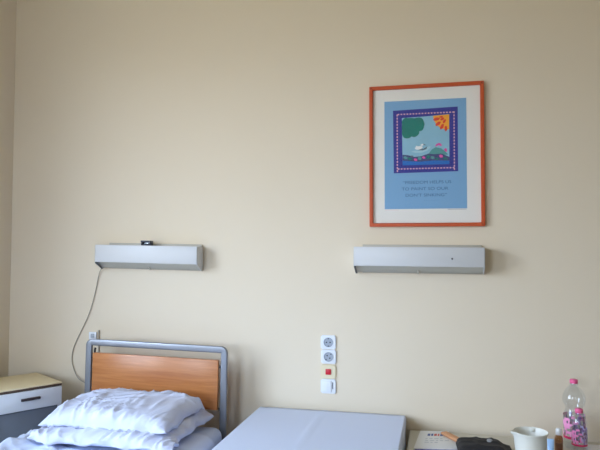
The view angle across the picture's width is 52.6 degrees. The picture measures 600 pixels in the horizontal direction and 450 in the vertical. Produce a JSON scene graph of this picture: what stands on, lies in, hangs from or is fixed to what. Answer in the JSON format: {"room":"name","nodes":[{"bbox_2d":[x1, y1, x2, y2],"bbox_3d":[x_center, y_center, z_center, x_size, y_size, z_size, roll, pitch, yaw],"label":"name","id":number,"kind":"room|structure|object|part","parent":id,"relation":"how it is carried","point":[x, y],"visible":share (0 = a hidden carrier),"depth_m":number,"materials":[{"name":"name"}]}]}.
{"room":"hospital room","nodes":[
{"label":"hospital room","id":0,"kind":"room"},
{"bbox_2d":[0,0,16,376],"bbox_3d":[-2.333,-0.175,1.354,0.200,3.750,4.700,0,-2,13],"label":"wall","id":1,"kind":"structure","parent":0,"point":[8,8],"depth_m":3.57,"materials":[{"name":"paint"}]},
{"bbox_2d":[8,0,599,449],"bbox_3d":[1.753,-0.099,2.943,7.472,3.750,0.200,0,-2,13],"label":"wall","id":2,"kind":"structure","parent":0,"point":[238,130],"depth_m":3.24,"materials":[{"name":"paint"}]},
{"bbox_2d":[89,332,96,338],"bbox_3d":[-1.182,0.632,3.464,0.047,0.044,0.015,0,-2,13],"label":"wall outlet","id":3,"kind":"object","parent":2,"relation":"attached to","point":[92,335],"visible":0.85,"depth_m":3.46,"materials":[{"name":"white plastic"}]},
{"bbox_2d":[95,243,202,270],"bbox_3d":[-0.837,0.177,3.361,0.605,0.149,0.101,1,-2,13],"label":"wall lamp","id":4,"kind":"object","parent":2,"relation":"attached to","point":[189,257],"visible":1,"depth_m":3.33,"materials":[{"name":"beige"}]},
{"bbox_2d":[71,267,103,382],"bbox_3d":[-1.212,0.571,3.463,0.213,0.663,0.029,0,-2,13],"label":"cable","id":5,"kind":"object","parent":4,"relation":"hanging from","point":[103,267],"visible":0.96,"depth_m":3.48,"materials":[{"name":"beige plastic"}]},
{"bbox_2d":[141,240,152,245],"bbox_3d":[-0.844,0.099,3.346,0.057,0.027,0.040,1,-2,13],"label":"metal clip","id":6,"kind":"object","parent":4,"relation":"on","point":[148,243],"visible":1,"depth_m":3.33,"materials":[{"name":"black metal"}]},
{"bbox_2d":[95,262,199,269],"bbox_3d":[-0.842,0.217,3.350,0.598,0.065,0.081,0,-2,13],"label":"diffuser","id":7,"kind":"object","parent":4,"relation":"attached to","point":[121,265],"depth_m":3.35,"materials":[{"name":"beige plastic"}]},
{"bbox_2d":[321,379,335,393],"bbox_3d":[0.147,0.839,3.157,0.080,0.074,0.012,0,-2,13],"label":"light switch","id":8,"kind":"object","parent":2,"relation":"attached to","point":[328,386],"visible":1,"depth_m":3.15,"materials":[{"name":"white plastic"}]},
{"bbox_2d":[321,335,335,348],"bbox_3d":[0.148,0.612,3.167,0.080,0.072,0.012,0,-2,13],"label":"wall socket","id":9,"kind":"object","parent":2,"relation":"attached to","point":[327,341],"visible":1,"depth_m":3.16,"materials":[{"name":"white plastic"}]},
{"bbox_2d":[321,364,335,378],"bbox_3d":[0.148,0.764,3.159,0.080,0.070,0.014,0,-2,13],"label":"button","id":10,"kind":"object","parent":2,"relation":"attached to","point":[327,371],"visible":1,"depth_m":3.15,"materials":[{"name":"beige plastic"}]},
{"bbox_2d":[321,349,335,363],"bbox_3d":[0.149,0.687,3.163,0.080,0.072,0.012,0,-2,13],"label":"wall socket","id":11,"kind":"object","parent":2,"relation":"attached to","point":[327,356],"visible":1,"depth_m":3.16,"materials":[{"name":"white plastic"}]},
{"bbox_2d":[353,244,484,274],"bbox_3d":[0.591,0.173,3.038,0.636,0.149,0.103,0,-2,13],"label":"wall lamp","id":12,"kind":"object","parent":2,"relation":"attached to","point":[424,259],"visible":1,"depth_m":3.01,"materials":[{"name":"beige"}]},
{"bbox_2d":[354,266,482,273],"bbox_3d":[0.586,0.216,3.029,0.628,0.062,0.081,0,-2,13],"label":"diffuser","id":13,"kind":"object","parent":12,"relation":"attached to","point":[365,269],"depth_m":3.03,"materials":[{"name":"beige plastic"}]},
{"bbox_2d":[369,81,484,226],"bbox_3d":[0.641,-0.356,3.090,0.573,0.728,0.022,0,-2,13],"label":"picture frame","id":14,"kind":"object","parent":2,"relation":"attached to","point":[427,141],"visible":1,"depth_m":3.09,"materials":[{"name":"orange wood"}]},
{"bbox_2d":[384,98,466,208],"bbox_3d":[0.637,-0.359,3.092,0.410,0.563,0.002,0,-2,13],"label":"art print","id":15,"kind":"object","parent":14,"relation":"attached to","point":[425,139],"depth_m":3.09,"materials":[{"name":"blue paper"}]},
{"bbox_2d":[403,180,450,196],"label":"text","id":16,"kind":"object","parent":14,"relation":"attached to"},
{"bbox_3d":[1.210,1.649,0.479,7.472,0.150,5.100,0,-2,13],"label":"floor","id":17,"kind":"structure","parent":0,"visible":0},
{"bbox_2d":[0,373,61,442],"bbox_3d":[-1.510,1.260,3.240,0.366,0.840,0.333,-2,-3,45],"label":"bedside cabinet","id":18,"kind":"object","parent":17,"relation":"on","point":[26,400],"visible":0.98,"depth_m":3.15,"materials":[{"name":"white"}]},
{"bbox_3d":[-1.409,1.269,3.139,0.012,0.615,0.296,-2,-3,45],"label":"door","id":19,"kind":"part","parent":18,"relation":"part of","materials":[{"name":"grey"}]},
{"bbox_3d":[-1.395,0.905,3.141,0.016,0.095,0.324,-2,-3,45],"label":"drawer","id":20,"kind":"part","parent":18,"relation":"part of","materials":[{"name":"white"}]},
{"bbox_3d":[-1.387,0.897,3.128,0.014,0.014,0.098,-2,-3,45],"label":"handle","id":21,"kind":"part","parent":18,"relation":"part of","materials":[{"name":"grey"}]},
{"bbox_2d":[84,339,227,439],"bbox_3d":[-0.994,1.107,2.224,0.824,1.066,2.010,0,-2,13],"label":"headboard","id":22,"kind":"object","parent":17,"relation":"on","point":[195,377],"visible":0.79,"depth_m":3.19,"materials":[{"name":"metal"}]},
{"bbox_3d":[-0.771,0.820,3.205,0.718,0.254,0.020,1,-2,13],"label":"headboard panel","id":23,"kind":"part","parent":22,"relation":"part of","materials":[{"name":"brown wood"}]},
{"bbox_2d":[192,426,221,445],"bbox_3d":[-1.000,1.043,2.211,0.815,0.117,1.975,0,-2,13],"label":"mattress","id":24,"kind":"object","parent":22,"relation":"on","point":[214,434],"visible":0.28,"depth_m":3.00,"materials":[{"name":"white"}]},
{"bbox_2d":[0,430,214,449],"bbox_3d":[-1.041,1.040,2.164,0.925,0.243,1.749,0,-2,13],"label":"sheet","id":25,"kind":"object","parent":24,"relation":"on","point":[194,441],"visible":0.26,"depth_m":2.72,"materials":[{"name":"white fabric"}]},
{"bbox_2d":[27,409,213,449],"bbox_3d":[-0.832,0.934,2.887,0.712,0.107,0.538,0,-2,11],"label":"pillow","id":26,"kind":"object","parent":25,"relation":"on","point":[128,439],"visible":0.49,"depth_m":2.67,"materials":[{"name":"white fabric"}]},
{"bbox_2d":[38,388,204,433],"bbox_3d":[-0.836,0.872,2.918,0.647,0.122,0.435,0,-2,14],"label":"pillow","id":27,"kind":"object","parent":26,"relation":"on","point":[153,412],"visible":1,"depth_m":2.78,"materials":[{"name":"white fabric"}]},
{"bbox_2d":[407,430,599,449],"bbox_3d":[1.032,1.337,2.626,1.118,0.650,0.582,0,-2,13],"label":"side table","id":28,"kind":"object","parent":17,"relation":"on","point":[413,435],"visible":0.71,"depth_m":2.88,"materials":[{"name":"laminate"}]},
{"bbox_2d":[456,437,511,449],"bbox_3d":[0.821,0.983,2.687,0.240,0.057,0.211,0,-2,10],"label":"pouch","id":29,"kind":"object","parent":28,"relation":"on","point":[462,443],"visible":1,"depth_m":2.69,"materials":[{"name":"black fabric"}]},
{"bbox_2d":[510,426,548,449],"bbox_3d":[0.997,0.948,2.607,0.163,0.124,0.144,1,-3,-24],"label":"jug","id":30,"kind":"object","parent":28,"relation":"on","point":[525,438],"visible":1,"depth_m":2.57,"materials":[{"name":"white plastic"}]},
{"bbox_2d":[547,439,553,449],"bbox_3d":[1.046,0.950,2.531,0.023,0.114,0.023,2,-3,-32],"label":"tube","id":31,"kind":"object","parent":28,"relation":"on","point":[550,442],"visible":1,"depth_m":2.53,"materials":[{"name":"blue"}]},
{"bbox_2d":[554,428,562,449],"bbox_3d":[1.148,0.958,2.692,0.035,0.112,0.035,0,-2,13],"label":"medicine bottle","id":32,"kind":"object","parent":28,"relation":"on","point":[558,439],"visible":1,"depth_m":2.68,"materials":[{"name":"orange glass"}]},
{"bbox_2d":[563,378,585,439],"bbox_3d":[1.258,0.863,2.784,0.100,0.310,0.100,0,-2,13],"label":"water bottle","id":33,"kind":"object","parent":28,"relation":"on","point":[580,418],"visible":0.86,"depth_m":2.77,"materials":[{"name":"pink plastic"}]},
{"bbox_2d":[571,408,587,446],"bbox_3d":[1.236,0.913,2.687,0.066,0.200,0.066,0,-2,13],"label":"water bottle","id":34,"kind":"object","parent":28,"relation":"on","point":[584,440],"visible":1,"depth_m":2.67,"materials":[{"name":"pink plastic"}]},
{"bbox_2d":[585,444,599,449],"bbox_3d":[1.348,1.012,2.737,0.105,0.009,0.110,0,-2,13],"label":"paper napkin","id":35,"kind":"object","parent":28,"relation":"on","point":[590,446],"visible":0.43,"depth_m":2.75,"materials":[{"name":"white paper"}]},
{"bbox_3d":[0.647,1.016,2.840,0.206,0.006,0.305,0,-2,13],"label":"booklet","id":36,"kind":"object","parent":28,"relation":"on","visible":0},
{"bbox_2d":[414,431,456,449],"bbox_3d":[0.623,1.012,2.862,0.209,0.004,0.274,0,-2,3],"label":"leaflet","id":37,"kind":"object","parent":36,"relation":"on","point":[436,440],"visible":0.84,"depth_m":2.81,"materials":[{"name":"white paper"}]},
{"bbox_2d":[441,431,458,441],"bbox_3d":[0.723,1.002,2.859,0.034,0.016,0.174,1,-2,-19],"label":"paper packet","id":38,"kind":"object","parent":37,"relation":"on","point":[444,433],"visible":0.73,"depth_m":2.87,"materials":[{"name":"orange paper"}]},
{"bbox_3d":[-0.062,1.346,2.138,0.690,0.587,1.950,0,-2,13],"label":"hospital bed","id":39,"kind":"object","parent":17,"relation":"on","visible":0},
{"bbox_2d":[212,406,405,449],"bbox_3d":[-0.057,0.995,2.161,0.772,0.163,1.980,0,-2,13],"label":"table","id":40,"kind":"object","parent":39,"relation":"on","point":[266,428],"visible":1,"depth_m":2.78,"materials":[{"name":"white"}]}
]}

